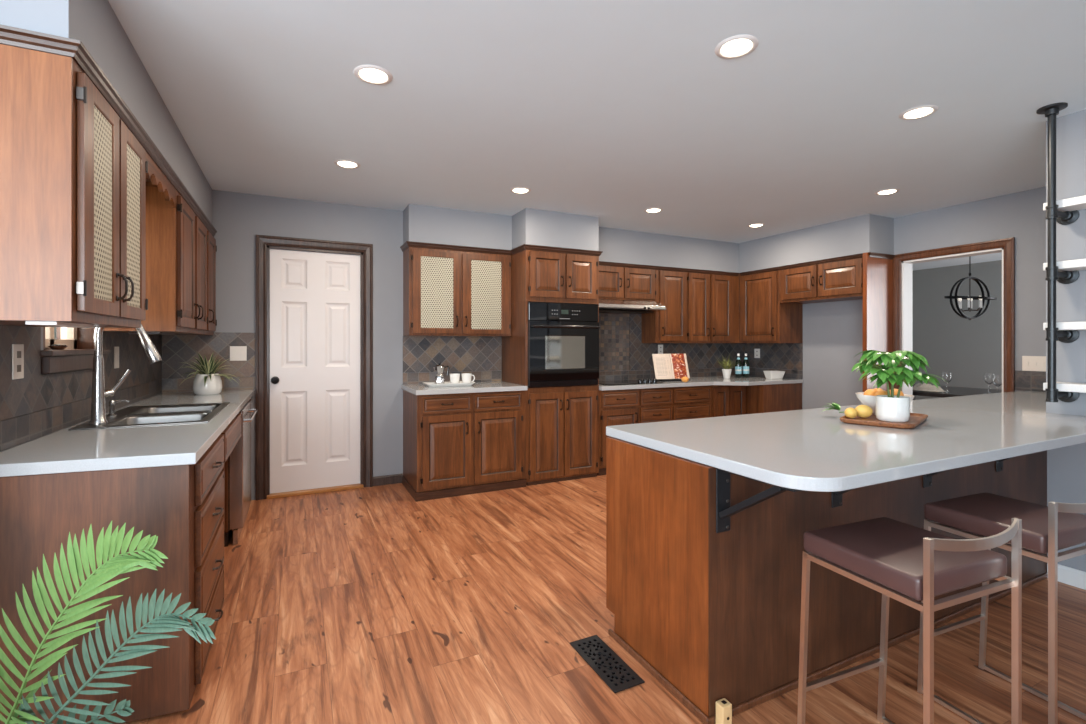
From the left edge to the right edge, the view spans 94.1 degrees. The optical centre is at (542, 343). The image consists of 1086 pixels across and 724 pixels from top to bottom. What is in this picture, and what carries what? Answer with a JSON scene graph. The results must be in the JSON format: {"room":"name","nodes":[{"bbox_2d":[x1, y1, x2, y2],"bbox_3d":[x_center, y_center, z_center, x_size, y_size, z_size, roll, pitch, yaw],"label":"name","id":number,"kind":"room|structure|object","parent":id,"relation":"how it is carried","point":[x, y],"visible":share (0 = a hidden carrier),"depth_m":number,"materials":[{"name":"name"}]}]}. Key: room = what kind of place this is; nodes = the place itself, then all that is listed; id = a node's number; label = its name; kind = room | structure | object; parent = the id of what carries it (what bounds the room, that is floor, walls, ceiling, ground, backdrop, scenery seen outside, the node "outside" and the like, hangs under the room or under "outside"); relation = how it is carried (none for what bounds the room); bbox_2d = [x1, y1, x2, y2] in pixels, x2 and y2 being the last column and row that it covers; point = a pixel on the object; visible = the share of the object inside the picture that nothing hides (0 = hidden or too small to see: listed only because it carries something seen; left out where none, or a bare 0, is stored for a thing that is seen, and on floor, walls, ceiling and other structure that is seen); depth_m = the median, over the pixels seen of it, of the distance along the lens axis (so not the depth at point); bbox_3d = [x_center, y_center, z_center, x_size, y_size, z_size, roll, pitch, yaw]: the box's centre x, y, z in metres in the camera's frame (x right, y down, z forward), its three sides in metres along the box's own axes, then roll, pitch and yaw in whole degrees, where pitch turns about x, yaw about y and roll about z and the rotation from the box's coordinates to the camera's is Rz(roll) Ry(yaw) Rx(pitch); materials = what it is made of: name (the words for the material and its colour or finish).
{"room":"kitchen","nodes":[
{"label":"kitchen","id":0,"kind":"room"},
{"bbox_2d":[0,327,160,451],"bbox_3d":[-2.411,0.029,2.601,0.160,2.531,3.067,0,0,-26],"label":"wall","id":1,"kind":"structure","parent":0,"point":[41,327],"depth_m":2.10,"materials":[{"name":"grey paint"}]},
{"bbox_2d":[12,344,23,379],"bbox_3d":[-1.961,0.067,1.887,0.006,0.130,0.080,0,0,-26],"label":"wall outlet","id":2,"kind":"object","parent":1,"relation":"attached to","point":[17,349],"visible":1,"depth_m":1.88,"materials":[{"name":"beige plastic"}]},
{"bbox_2d":[0,24,148,327],"bbox_3d":[-1.696,-0.477,1.766,0.395,0.841,0.770,0,0,-26],"label":"upper cabinet","id":3,"kind":"object","parent":1,"relation":"attached to","point":[74,165],"visible":1,"depth_m":1.50,"materials":[{"name":"brown wood"}]},
{"bbox_2d":[26,321,94,327],"bbox_3d":[-1.574,-0.062,1.658,0.070,0.010,0.320,0,0,-26],"label":"light","id":4,"kind":"object","parent":3,"relation":"attached to","point":[44,323],"depth_m":1.59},
{"bbox_2d":[41,327,110,373],"bbox_3d":[-2.268,-0.300,2.358,0.205,0.850,0.725,0,0,-26],"label":"window","id":5,"kind":"structure","parent":1,"relation":"in","point":[79,353],"depth_m":2.38,"materials":[{"name":"clear glass"}]},
{"bbox_2d":[0,325,161,450],"bbox_3d":[-2.333,0.138,2.633,0.008,0.485,2.816,0,0,-26],"label":"backsplash","id":6,"kind":"structure","parent":1,"relation":"attached to","point":[35,405],"depth_m":2.16,"materials":[{"name":"tile"}]},
{"bbox_2d":[0,0,211,223],"bbox_3d":[-2.186,-1.067,2.706,0.337,0.338,2.834,0,0,-26],"label":"soffit","id":7,"kind":"structure","parent":1,"relation":"attached to","point":[95,23],"depth_m":1.93,"materials":[{"name":"grey paint"}]},
{"bbox_2d":[114,347,118,368],"bbox_3d":[-2.461,0.080,2.917,0.009,0.125,0.082,0,0,-26],"label":"light switch","id":8,"kind":"object","parent":1,"relation":"attached to","point":[116,349],"visible":1,"depth_m":2.91,"materials":[{"name":"beige plastic"}]},
{"bbox_2d":[103,182,216,334],"bbox_3d":[-2.471,-0.476,3.361,0.395,0.843,1.404,0,0,-26],"label":"upper cabinet","id":9,"kind":"object","parent":1,"relation":"attached to","point":[181,248],"visible":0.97,"depth_m":2.83,"materials":[{"name":"brown wood"}]},
{"bbox_2d":[129,332,174,334],"bbox_3d":[-2.338,-0.061,3.033,0.140,0.012,0.400,0,0,-26],"label":"light","id":10,"kind":"object","parent":9,"relation":"attached to","point":[148,333],"depth_m":2.95,"materials":[{"name":"brown wood"}]},
{"bbox_2d":[142,137,181,207],"bbox_3d":[-2.019,-0.824,2.421,0.358,0.148,0.688,0,0,-26],"label":"window valance","id":11,"kind":"object","parent":9,"relation":"attached to","point":[160,173],"visible":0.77,"depth_m":2.49,"materials":[{"name":"brown wood"}]},
{"bbox_2d":[169,190,715,499],"bbox_3d":[-0.188,0.029,5.322,6.520,2.531,0.120,0,0,-26],"label":"wall","id":12,"kind":"structure","parent":0,"point":[237,218],"depth_m":4.47,"materials":[{"name":"grey paint"}]},
{"bbox_2d":[162,332,254,392],"bbox_3d":[-2.664,0.145,4.044,0.627,0.470,0.008,0,0,-26],"label":"backsplash","id":13,"kind":"structure","parent":12,"relation":"attached to","point":[177,350],"depth_m":4.02,"materials":[{"name":"tile"}]},
{"bbox_2d":[230,346,246,360],"bbox_3d":[-2.486,0.081,4.121,0.118,0.118,0.009,0,0,-26],"label":"light switch","id":14,"kind":"object","parent":12,"relation":"attached to","point":[237,353],"visible":1,"depth_m":4.12,"materials":[{"name":"beige plastic"}]},
{"bbox_2d":[256,235,372,499],"bbox_3d":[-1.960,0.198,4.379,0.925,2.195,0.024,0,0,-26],"label":"trim","id":15,"kind":"structure","parent":12,"relation":"attached to","point":[262,241],"depth_m":4.24,"materials":[{"name":"wood"}]},
{"bbox_2d":[270,249,359,493],"bbox_3d":[-1.970,0.234,4.399,0.721,2.063,0.108,0,0,-26],"label":"door","id":16,"kind":"structure","parent":12,"relation":"in","point":[315,296],"depth_m":4.40,"materials":[{"name":"white wood"}]},
{"bbox_2d":[267,483,363,498],"bbox_3d":[-1.972,1.281,4.403,0.765,0.028,0.090,0,0,-26],"label":"trim","id":17,"kind":"structure","parent":12,"relation":"attached to","point":[352,486],"depth_m":4.36,"materials":[{"name":"brown wood"}]},
{"bbox_2d":[373,473,402,485],"bbox_3d":[-1.427,1.252,4.644,0.265,0.085,0.014,0,0,-26],"label":"baseboard","id":18,"kind":"structure","parent":12,"relation":"attached to","point":[394,478],"depth_m":4.64,"materials":[{"name":"wood"}]},
{"bbox_2d":[403,336,501,383],"bbox_3d":[-0.864,0.154,4.920,0.983,0.451,0.008,0,0,-26],"label":"backsplash","id":19,"kind":"structure","parent":12,"relation":"attached to","point":[481,356],"depth_m":4.90,"materials":[{"name":"tile"}]},
{"bbox_2d":[400,241,511,336],"bbox_3d":[-0.807,-0.484,4.770,1.004,0.827,0.326,0,0,-26],"label":"upper cabinet","id":20,"kind":"object","parent":12,"relation":"attached to","point":[449,290],"visible":1,"depth_m":4.64,"materials":[{"name":"brown wood"}]},
{"bbox_2d":[599,261,656,300],"bbox_3d":[0.784,-0.669,5.550,0.956,0.393,0.316,0,0,-26],"label":"upper cabinet","id":21,"kind":"object","parent":12,"relation":"attached to","point":[619,281],"visible":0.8,"depth_m":5.47,"materials":[{"name":"brown wood"}]},
{"bbox_2d":[599,299,665,313],"bbox_3d":[0.814,-0.404,5.463,0.925,0.133,0.479,0,0,-26],"label":"range hood","id":22,"kind":"object","parent":12,"relation":"attached to","point":[605,305],"visible":0.68,"depth_m":5.33,"materials":[{"name":"metal"}]},
{"bbox_2d":[403,204,893,272],"bbox_3d":[1.077,-1.052,4.846,4.402,0.368,1.842,0,0,-26],"label":"soffit","id":23,"kind":"structure","parent":12,"relation":"attached to","point":[425,224],"depth_m":4.95,"materials":[{"name":"grey paint"}]},
{"bbox_2d":[599,313,744,380],"bbox_3d":[1.466,-0.025,6.054,2.625,0.881,0.008,0,0,-26],"label":"backsplash","id":24,"kind":"structure","parent":12,"relation":"attached to","point":[622,350],"depth_m":5.87,"materials":[{"name":"tile"}]},
{"bbox_2d":[642,266,738,342],"bbox_3d":[1.793,-0.435,6.041,1.284,0.861,0.316,0,0,-26],"label":"upper cabinet","id":25,"kind":"object","parent":12,"relation":"attached to","point":[702,306],"visible":0.98,"depth_m":5.89,"materials":[{"name":"brown wood"}]},
{"bbox_2d":[108,0,1085,270],"bbox_3d":[1.722,-1.261,2.061,14.100,0.050,9.400,0,0,-26],"label":"ceiling","id":26,"kind":"structure","parent":0,"point":[612,111],"depth_m":2.55,"materials":[{"name":"white paint"}]},
{"bbox_2d":[334,159,360,167],"bbox_3d":[-1.345,-1.227,3.472,0.172,0.016,0.172,0,0,-26],"label":"recessed light","id":27,"kind":"object","parent":26,"relation":"in","point":[344,163],"visible":1,"depth_m":3.44,"materials":[{"name":"white"}]},
{"bbox_2d":[338,161,356,167],"bbox_3d":[-1.345,-1.227,3.472,0.124,0.016,0.124,0,0,-26],"label":"diffuser","id":28,"kind":"object","parent":27,"relation":"attached to","point":[345,164],"depth_m":3.45,"materials":[{"name":"white plastic"}]},
{"bbox_2d":[353,65,392,84],"bbox_3d":[-0.780,-1.227,2.323,0.172,0.016,0.172,0,0,-26],"label":"recessed light","id":29,"kind":"object","parent":26,"relation":"in","point":[371,74],"visible":1,"depth_m":2.30,"materials":[{"name":"white"}]},
{"bbox_2d":[359,69,386,81],"bbox_3d":[-0.780,-1.227,2.323,0.124,0.016,0.124,0,0,-26],"label":"diffuser","id":30,"kind":"object","parent":29,"relation":"attached to","point":[366,75],"depth_m":2.31,"materials":[{"name":"white plastic"}]},
{"bbox_2d":[510,187,530,193],"bbox_3d":[-0.181,-1.227,4.068,0.172,0.016,0.172,0,0,-26],"label":"recessed light","id":31,"kind":"object","parent":26,"relation":"in","point":[520,190],"visible":1,"depth_m":4.04,"materials":[{"name":"white"}]},
{"bbox_2d":[715,34,758,58],"bbox_3d":[0.805,-1.227,2.105,0.172,0.016,0.172,0,0,-26],"label":"recessed light","id":32,"kind":"object","parent":26,"relation":"in","point":[737,46],"visible":1,"depth_m":2.09,"materials":[{"name":"white"}]},
{"bbox_2d":[721,39,751,55],"bbox_3d":[0.805,-1.227,2.105,0.124,0.016,0.124,0,0,-26],"label":"diffuser","id":33,"kind":"object","parent":32,"relation":"attached to","point":[730,47],"depth_m":2.09,"materials":[{"name":"white plastic"}]},
{"bbox_2d":[875,188,899,194],"bbox_3d":[2.798,-1.227,4.106,0.172,0.016,0.172,0,0,-26],"label":"recessed light","id":34,"kind":"object","parent":26,"relation":"in","point":[892,190],"visible":1,"depth_m":4.08,"materials":[{"name":"white"}]},
{"bbox_2d":[899,105,938,119],"bbox_3d":[2.006,-1.227,2.700,0.172,0.016,0.172,0,0,-26],"label":"recessed light","id":35,"kind":"object","parent":26,"relation":"in","point":[918,112],"visible":1,"depth_m":2.68,"materials":[{"name":"white"}]},
{"bbox_2d":[904,108,932,117],"bbox_3d":[2.006,-1.227,2.700,0.124,0.016,0.124,0,0,-26],"label":"diffuser","id":36,"kind":"object","parent":35,"relation":"attached to","point":[914,112],"depth_m":2.68,"materials":[{"name":"white plastic"}]},
{"bbox_2d":[944,256,996,319],"bbox_3d":[4.648,-0.744,5.498,0.441,0.984,0.438,0,0,-26],"label":"chandelier","id":37,"kind":"object","parent":26,"relation":"hanging from","point":[958,299],"visible":0.97,"depth_m":5.49,"materials":[{"name":"black metal"}]},
{"bbox_2d":[122,475,1085,723],"bbox_3d":[1.722,1.295,2.061,14.100,0.001,9.400,0,0,-26],"label":"floor","id":38,"kind":"structure","parent":0,"point":[375,604],"depth_m":2.23,"materials":[{"name":"brown wood"}]},
{"bbox_2d":[0,521,215,723],"bbox_3d":[-1.225,0.876,1.304,0.706,0.839,0.578,0,0,-26],"label":"potted palm","id":39,"kind":"object","parent":38,"relation":"on","point":[108,545],"visible":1,"depth_m":1.31,"materials":[{"name":"green plant"}]},
{"bbox_2d":[0,434,223,723],"bbox_3d":[-1.660,0.859,2.006,0.651,0.872,0.790,0,0,-26],"label":"base cabinet","id":40,"kind":"object","parent":38,"relation":"on","point":[181,505],"visible":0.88,"depth_m":1.71,"materials":[{"name":"brown wood"}]},
{"bbox_2d":[0,390,253,476],"bbox_3d":[-2.077,0.401,2.832,0.621,0.040,2.681,0,0,-26],"label":"countertop","id":41,"kind":"structure","parent":40,"relation":"on","point":[65,450],"depth_m":1.91,"materials":[{"name":"grey stone"}]},
{"bbox_2d":[89,324,161,424],"bbox_3d":[-1.992,0.117,2.421,0.274,0.515,0.106,0,0,-26],"label":"kitchen faucet","id":42,"kind":"object","parent":41,"relation":"on","point":[98,406],"visible":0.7,"depth_m":2.35,"materials":[{"name":"metal"}]},
{"bbox_2d":[68,402,229,429],"bbox_3d":[-2.044,0.465,2.725,0.520,0.179,0.890,0,0,-26],"label":"sink","id":43,"kind":"object","parent":41,"relation":"in","point":[131,416],"visible":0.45,"depth_m":2.72,"materials":[{"name":"metal"}]},
{"bbox_2d":[107,399,129,416],"bbox_3d":[-2.189,0.331,2.605,0.093,0.088,0.040,0,0,-26],"label":"soap dispenser","id":44,"kind":"object","parent":43,"relation":"on","point":[111,402],"visible":1,"depth_m":2.59,"materials":[{"name":"metal"}]},
{"bbox_2d":[179,352,239,394],"bbox_3d":[-2.515,0.209,3.805,0.397,0.343,0.462,0,0,-42],"label":"potted plant","id":45,"kind":"object","parent":41,"relation":"on","point":[208,381],"visible":1,"depth_m":3.75,"materials":[{"name":"white ceramic"}]},
{"bbox_2d":[221,413,240,531],"bbox_3d":[-2.033,0.859,2.739,0.620,0.872,0.845,0,0,-26],"label":"base cabinet","id":46,"kind":"object","parent":38,"relation":"on","point":[232,432],"visible":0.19,"depth_m":2.99,"materials":[{"name":"brown wood"}]},
{"bbox_2d":[224,400,257,546],"bbox_3d":[-2.331,0.861,3.433,0.652,0.868,0.655,0,0,-26],"label":"dishwasher","id":47,"kind":"object","parent":38,"relation":"on","point":[239,460],"visible":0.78,"depth_m":3.26,"materials":[{"name":"silver metal"}]},
{"bbox_2d":[224,457,232,546],"bbox_3d":[-2.389,0.861,3.405,0.524,0.868,0.655,0,0,-26],"label":"tub","id":48,"kind":"object","parent":47,"relation":"in","point":[227,535],"depth_m":3.24,"materials":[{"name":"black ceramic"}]},
{"bbox_2d":[402,390,525,501],"bbox_3d":[-0.724,0.859,4.613,0.989,0.872,0.662,0,0,-26],"label":"base cabinet","id":49,"kind":"object","parent":38,"relation":"on","point":[459,444],"visible":1,"depth_m":4.33,"materials":[{"name":"brown wood"}]},
{"bbox_2d":[401,381,527,394],"bbox_3d":[-0.728,0.401,4.615,0.994,0.040,0.656,0,0,-26],"label":"countertop","id":50,"kind":"structure","parent":49,"relation":"on","point":[492,386],"depth_m":4.38,"materials":[{"name":"grey stone"}]},
{"bbox_2d":[422,381,474,386],"bbox_3d":[-0.848,0.365,4.558,0.446,0.030,0.216,0,0,-26],"label":"tray","id":51,"kind":"object","parent":50,"relation":"on","point":[428,384],"visible":0.88,"depth_m":4.49,"materials":[{"name":"white ceramic"}]},
{"bbox_2d":[433,362,448,383],"bbox_3d":[-0.914,0.269,4.521,0.136,0.206,0.093,0,0,4],"label":"moka pot","id":52,"kind":"object","parent":51,"relation":"on","point":[439,379],"visible":0.83,"depth_m":4.49,"materials":[{"name":"metal"}]},
{"bbox_2d":[461,373,474,382],"bbox_3d":[-0.692,0.323,4.618,0.094,0.098,0.114,0,0,34],"label":"coffee cup","id":53,"kind":"object","parent":51,"relation":"on","point":[466,377],"visible":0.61,"depth_m":4.58,"materials":[{"name":"white ceramic"}]},
{"bbox_2d":[501,244,602,485],"bbox_3d":[0.073,0.199,5.015,0.840,2.193,0.656,0,0,-26],"label":"tall cabinet","id":54,"kind":"object","parent":38,"relation":"on","point":[562,422],"visible":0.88,"depth_m":4.74,"materials":[{"name":"brown wood"}]},
{"bbox_2d":[528,302,599,387],"bbox_3d":[0.100,0.011,4.964,0.740,0.783,0.640,0,0,-26],"label":"wall oven","id":55,"kind":"object","parent":54,"relation":"in","point":[563,338],"visible":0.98,"depth_m":4.72,"materials":[{"name":"black glass"}]},
{"bbox_2d":[570,635,644,692],"bbox_3d":[0.251,1.290,2.048,0.136,0.008,0.344,0,0,-26],"label":"floor vent","id":56,"kind":"object","parent":38,"relation":"in","point":[601,658],"visible":1,"depth_m":2.02,"materials":[{"name":"black metal"}]},
{"bbox_2d":[597,385,710,475],"bbox_3d":[1.085,0.877,5.502,1.454,0.836,0.647,0,0,-26],"label":"base cabinet","id":57,"kind":"object","parent":38,"relation":"on","point":[628,406],"visible":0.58,"depth_m":5.17,"materials":[{"name":"brown wood"}]},
{"bbox_2d":[599,375,802,390],"bbox_3d":[1.654,0.437,5.669,2.624,0.040,0.847,0,0,-26],"label":"countertop","id":58,"kind":"structure","parent":57,"relation":"on","point":[718,380],"depth_m":5.52,"materials":[{"name":"grey stone"}]},
{"bbox_2d":[599,378,662,384],"bbox_3d":[0.854,0.392,5.376,0.680,0.049,0.480,0,0,-26],"label":"cooktop","id":59,"kind":"object","parent":58,"relation":"in","point":[640,381],"visible":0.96,"depth_m":5.29,"materials":[{"name":"black glass"}]},
{"bbox_2d":[657,379,681,381],"bbox_3d":[1.431,0.321,5.614,0.289,0.189,0.164,0,0,-18],"label":"book stand","id":60,"kind":"object","parent":58,"relation":"on","point":[664,380],"visible":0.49,"depth_m":5.56,"materials":[{"name":"black metal"}]},
{"bbox_2d":[651,354,689,378],"bbox_3d":[1.430,0.253,5.617,0.440,0.279,0.116,0,0,-18],"label":"cookbook","id":61,"kind":"object","parent":60,"relation":"on","point":[666,366],"visible":0.94,"depth_m":5.60,"materials":[{"name":"white paper"}]},
{"bbox_2d":[671,354,686,378],"bbox_3d":[1.525,0.251,5.637,0.162,0.274,0.094,0,0,-18],"label":"food photo","id":62,"kind":"object","parent":61,"relation":"attached to","point":[678,361],"depth_m":5.63},
{"bbox_2d":[718,355,739,377],"bbox_3d":[2.215,0.267,6.065,0.337,0.299,0.314,0,0,-26],"label":"potted plant","id":63,"kind":"object","parent":58,"relation":"on","point":[726,371],"visible":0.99,"depth_m":6.04,"materials":[{"name":"green plant"}]},
{"bbox_2d":[735,354,741,377],"bbox_3d":[2.397,0.270,6.193,0.078,0.294,0.078,0,0,-26],"label":"water bottle","id":64,"kind":"object","parent":58,"relation":"on","point":[738,369],"visible":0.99,"depth_m":6.17,"materials":[{"name":"green glass"}]},
{"bbox_2d":[743,353,748,377],"bbox_3d":[2.500,0.270,6.221,0.078,0.294,0.078,0,0,-26],"label":"water bottle","id":65,"kind":"object","parent":58,"relation":"on","point":[745,362],"visible":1,"depth_m":6.19,"materials":[{"name":"green glass"}]},
{"bbox_2d":[763,371,784,378],"bbox_3d":[2.743,0.371,5.995,0.206,0.090,0.150,0,0,-12],"label":"dish","id":66,"kind":"object","parent":58,"relation":"on","point":[768,374],"visible":0.98,"depth_m":5.94,"materials":[{"name":"white ceramic"}]},
{"bbox_2d":[716,698,731,723],"bbox_3d":[0.612,1.253,1.706,0.043,0.084,0.039,0,0,-26],"label":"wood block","id":67,"kind":"object","parent":38,"relation":"on","point":[723,706],"visible":1,"depth_m":1.70,"materials":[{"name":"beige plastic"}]},
{"bbox_2d":[711,383,801,416],"bbox_3d":[2.306,0.877,5.992,1.167,0.836,0.834,0,0,-26],"label":"base cabinet","id":68,"kind":"object","parent":38,"relation":"on","point":[726,400],"visible":0.37,"depth_m":5.69,"materials":[{"name":"brown wood"}]},
{"bbox_2d":[606,437,1047,723],"bbox_3d":[2.229,0.859,2.873,4.038,0.872,0.644,0,0,-26],"label":"base cabinet","id":69,"kind":"object","parent":38,"relation":"on","point":[712,616],"visible":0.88,"depth_m":1.94,"materials":[{"name":"brown wood"}]},
{"bbox_2d":[716,468,802,532],"bbox_3d":[0.684,0.535,1.605,0.064,0.226,0.300,0,0,-26],"label":"bracket","id":70,"kind":"object","parent":69,"relation":"attached to","point":[724,511],"visible":0.78,"depth_m":1.72,"materials":[{"name":"grey metal"}]},
{"bbox_2d":[831,489,852,507],"bbox_3d":[1.230,0.535,1.871,0.064,0.226,0.300,0,0,-26],"label":"bracket","id":71,"kind":"object","parent":69,"relation":"attached to","point":[837,496],"visible":0.29,"depth_m":1.99,"materials":[{"name":"grey metal"}]},
{"bbox_2d":[606,391,1085,491],"bbox_3d":[2.314,0.401,2.732,4.008,0.040,1.057,0,0,-26],"label":"countertop","id":72,"kind":"structure","parent":69,"relation":"on","point":[805,449],"depth_m":2.01,"materials":[{"name":"grey stone"}]},
{"bbox_2d":[840,413,927,428],"bbox_3d":[1.681,0.369,2.486,0.299,0.024,0.479,0,0,44],"label":"serving tray","id":73,"kind":"object","parent":72,"relation":"on","point":[916,419],"visible":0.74,"depth_m":2.36,"materials":[{"name":"brown wood"}]},
{"bbox_2d":[844,407,857,417],"bbox_3d":[1.518,0.342,2.490,0.056,0.053,0.067,0,0,28],"label":"lemon","id":74,"kind":"object","parent":73,"relation":"on","point":[850,412],"visible":1,"depth_m":2.47,"materials":[{"name":"yellow food"}]},
{"bbox_2d":[855,405,872,417],"bbox_3d":[1.592,0.336,2.510,0.083,0.065,0.068,0,0,2],"label":"lemon","id":75,"kind":"object","parent":73,"relation":"on","point":[864,411],"visible":0.94,"depth_m":2.49,"materials":[{"name":"yellow food"}]},
{"bbox_2d":[855,392,913,414],"bbox_3d":[1.767,0.316,2.618,0.256,0.105,0.256,0,0,-26],"label":"fruit bowl","id":76,"kind":"object","parent":73,"relation":"on","point":[868,400],"visible":0.31,"depth_m":2.59,"materials":[{"name":"white ceramic"}]},
{"bbox_2d":[852,350,946,421],"bbox_3d":[1.681,0.200,2.415,0.378,0.337,0.359,0,0,-26],"label":"potted plant","id":77,"kind":"object","parent":73,"relation":"on","point":[890,408],"visible":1,"depth_m":2.36,"materials":[{"name":"green plant"}]},
{"bbox_2d":[923,471,942,487],"bbox_3d":[1.801,0.535,2.149,0.064,0.226,0.300,0,0,-26],"label":"bracket","id":78,"kind":"object","parent":69,"relation":"attached to","point":[927,478],"visible":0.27,"depth_m":2.27,"materials":[{"name":"grey metal"}]},
{"bbox_2d":[863,252,894,391],"bbox_3d":[3.262,0.214,4.892,0.428,2.161,0.070,0,0,-26],"label":"panel","id":79,"kind":"object","parent":38,"relation":"on","point":[877,267],"visible":0.59,"depth_m":4.86,"materials":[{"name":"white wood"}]},
{"bbox_2d":[797,517,1021,723],"bbox_3d":[1.061,0.887,1.474,0.392,0.815,0.421,0,0,-22],"label":"bar stool","id":80,"kind":"object","parent":38,"relation":"on","point":[917,563],"visible":1,"depth_m":1.38,"materials":[{"name":"brown leather"}]},
{"bbox_2d":[804,517,1006,600],"bbox_3d":[1.053,0.618,1.493,0.382,0.062,0.348,0,0,-22],"label":"seat cushion","id":81,"kind":"object","parent":80,"relation":"on","point":[888,552],"depth_m":1.40,"materials":[{"name":"brown leather"}]},
{"bbox_2d":[912,384,1001,399],"bbox_3d":[4.486,0.900,5.408,1.100,0.790,1.700,0,0,-26],"label":"dining table","id":82,"kind":"object","parent":38,"relation":"on","point":[955,391],"visible":0.02,"depth_m":5.31,"materials":[{"name":"brown wood"}]},
{"bbox_2d":[912,383,945,391],"bbox_3d":[4.078,0.458,5.377,0.198,0.085,0.320,0,0,-26],"label":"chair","id":83,"kind":"object","parent":82,"relation":"on","point":[918,387],"visible":0.88,"depth_m":5.32,"materials":[{"name":"fabric"}]},
{"bbox_2d":[942,371,951,392],"bbox_3d":[4.162,0.397,5.206,0.082,0.215,0.082,0,0,-26],"label":"wine glass","id":84,"kind":"object","parent":82,"relation":"on","point":[947,376],"visible":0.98,"depth_m":5.18,"materials":[{"name":"clear glass"}]},
{"bbox_2d":[942,371,951,382],"bbox_3d":[4.162,0.347,5.206,0.082,0.116,0.082,0,0,-26],"label":"bowl","id":85,"kind":"object","parent":84,"relation":"on","point":[947,376],"depth_m":5.18,"materials":[{"name":"clear glass"}]},
{"bbox_2d":[984,372,993,393],"bbox_3d":[4.518,0.400,5.113,0.082,0.210,0.082,0,0,-26],"label":"wine glass","id":86,"kind":"object","parent":82,"relation":"on","point":[988,376],"visible":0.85,"depth_m":5.09,"materials":[{"name":"clear glass"}]},
{"bbox_2d":[984,372,993,383],"bbox_3d":[4.518,0.351,5.113,0.082,0.113,0.082,0,0,-26],"label":"bowl","id":87,"kind":"object","parent":86,"relation":"on","point":[988,376],"depth_m":5.09,"materials":[{"name":"clear glass"}]},
{"bbox_2d":[992,375,1001,392],"bbox_3d":[4.404,0.405,4.890,0.082,0.200,0.082,0,0,-26],"label":"wine glass","id":88,"kind":"object","parent":82,"relation":"on","point":[997,379],"visible":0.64,"depth_m":4.87,"materials":[{"name":"clear glass"}]},
{"bbox_2d":[992,375,1001,385],"bbox_3d":[4.404,0.358,4.890,0.082,0.108,0.082,0,0,-26],"label":"bowl","id":89,"kind":"object","parent":88,"relation":"on","point":[997,379],"depth_m":4.87,"materials":[{"name":"clear glass"}]},
{"bbox_2d":[917,492,1085,723],"bbox_3d":[1.652,0.887,1.756,0.392,0.815,0.421,0,0,-22],"label":"bar stool","id":90,"kind":"object","parent":38,"relation":"on","point":[1049,529],"visible":0.98,"depth_m":1.71,"materials":[{"name":"leather"}]},
{"bbox_2d":[924,492,1085,553],"bbox_3d":[1.644,0.618,1.775,0.382,0.062,0.348,0,0,-22],"label":"seat cushion","id":91,"kind":"object","parent":90,"relation":"on","point":[985,514],"depth_m":1.72,"materials":[{"name":"brown leather"}]},
{"bbox_2d":[761,186,1045,409],"bbox_3d":[3.457,0.029,5.134,0.130,2.531,3.647,0,0,-26],"label":"wall","id":92,"kind":"structure","parent":0,"point":[832,331],"depth_m":4.59,"materials":[{"name":"grey paint"}]},
{"bbox_2d":[739,267,802,342],"bbox_3d":[2.698,-0.435,6.040,0.439,0.861,0.576,0,0,-26],"label":"upper cabinet","id":93,"kind":"object","parent":92,"relation":"attached to","point":[762,316],"visible":0.97,"depth_m":5.87,"materials":[{"name":"brown wood"}]},
{"bbox_2d":[745,343,802,378],"bbox_3d":[2.836,0.201,6.250,0.008,0.431,0.834,0,0,-26],"label":"backsplash","id":94,"kind":"structure","parent":92,"relation":"attached to","point":[773,356],"depth_m":6.18,"materials":[{"name":"tile"}]},
{"bbox_2d":[778,253,862,303],"bbox_3d":[3.033,-0.663,5.351,0.439,0.406,0.952,0,0,-26],"label":"upper cabinet","id":95,"kind":"object","parent":92,"relation":"attached to","point":[838,278],"visible":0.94,"depth_m":5.23,"materials":[{"name":"brown wood"}]},
{"bbox_2d":[902,248,1003,394],"bbox_3d":[3.732,0.247,4.592,0.150,2.096,0.794,0,0,-26],"label":"trim","id":96,"kind":"structure","parent":92,"relation":"attached to","point":[906,265],"depth_m":4.91,"materials":[{"name":"white wood"}]},
{"bbox_2d":[893,237,1014,391],"bbox_3d":[3.654,0.212,4.554,0.024,2.165,0.932,0,0,-26],"label":"trim","id":97,"kind":"structure","parent":92,"relation":"attached to","point":[1008,244],"depth_m":4.20,"materials":[{"name":"wood"}]},
{"bbox_2d":[1015,370,1045,391],"bbox_3d":[4.024,0.300,3.810,0.008,0.160,0.726,0,0,-26],"label":"trim","id":98,"kind":"structure","parent":92,"relation":"attached to","point":[1024,380],"depth_m":4.05,"materials":[{"name":"tile"}]},
{"bbox_2d":[1022,356,1045,371],"bbox_3d":[3.921,0.160,4.021,0.009,0.120,0.165,0,0,-26],"label":"light switch","id":99,"kind":"object","parent":92,"relation":"attached to","point":[1029,363],"visible":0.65,"depth_m":4.03,"materials":[{"name":"beige plastic"}]},
{"bbox_2d":[912,260,1001,399],"bbox_3d":[5.439,0.029,5.872,4.080,2.531,5.800,0,0,-26],"label":"wall","id":100,"kind":"structure","parent":0,"point":[967,349],"depth_m":7.97,"materials":[{"name":"grey paint"}]},
{"bbox_2d":[1046,109,1085,572],"bbox_3d":[4.622,0.029,0.970,1.680,2.531,4.900,0,0,-26],"label":"wall","id":101,"kind":"structure","parent":0,"point":[1066,466],"depth_m":2.72,"materials":[{"name":"grey paint"}]},
{"bbox_2d":[1036,102,1085,401],"bbox_3d":[2.920,-0.460,2.266,0.244,1.552,1.020,0,0,-26],"label":"shelf","id":102,"kind":"object","parent":101,"relation":"attached to","point":[1065,211],"visible":1,"depth_m":2.64,"materials":[{"name":"black metal"}]},
{"bbox_2d":[1047,563,1085,589],"bbox_3d":[3.818,1.250,0.685,0.014,0.090,4.690,0,0,-26],"label":"baseboard","id":103,"kind":"structure","parent":101,"relation":"attached to","point":[1067,575],"depth_m":2.70,"materials":[{"name":"white wood"}]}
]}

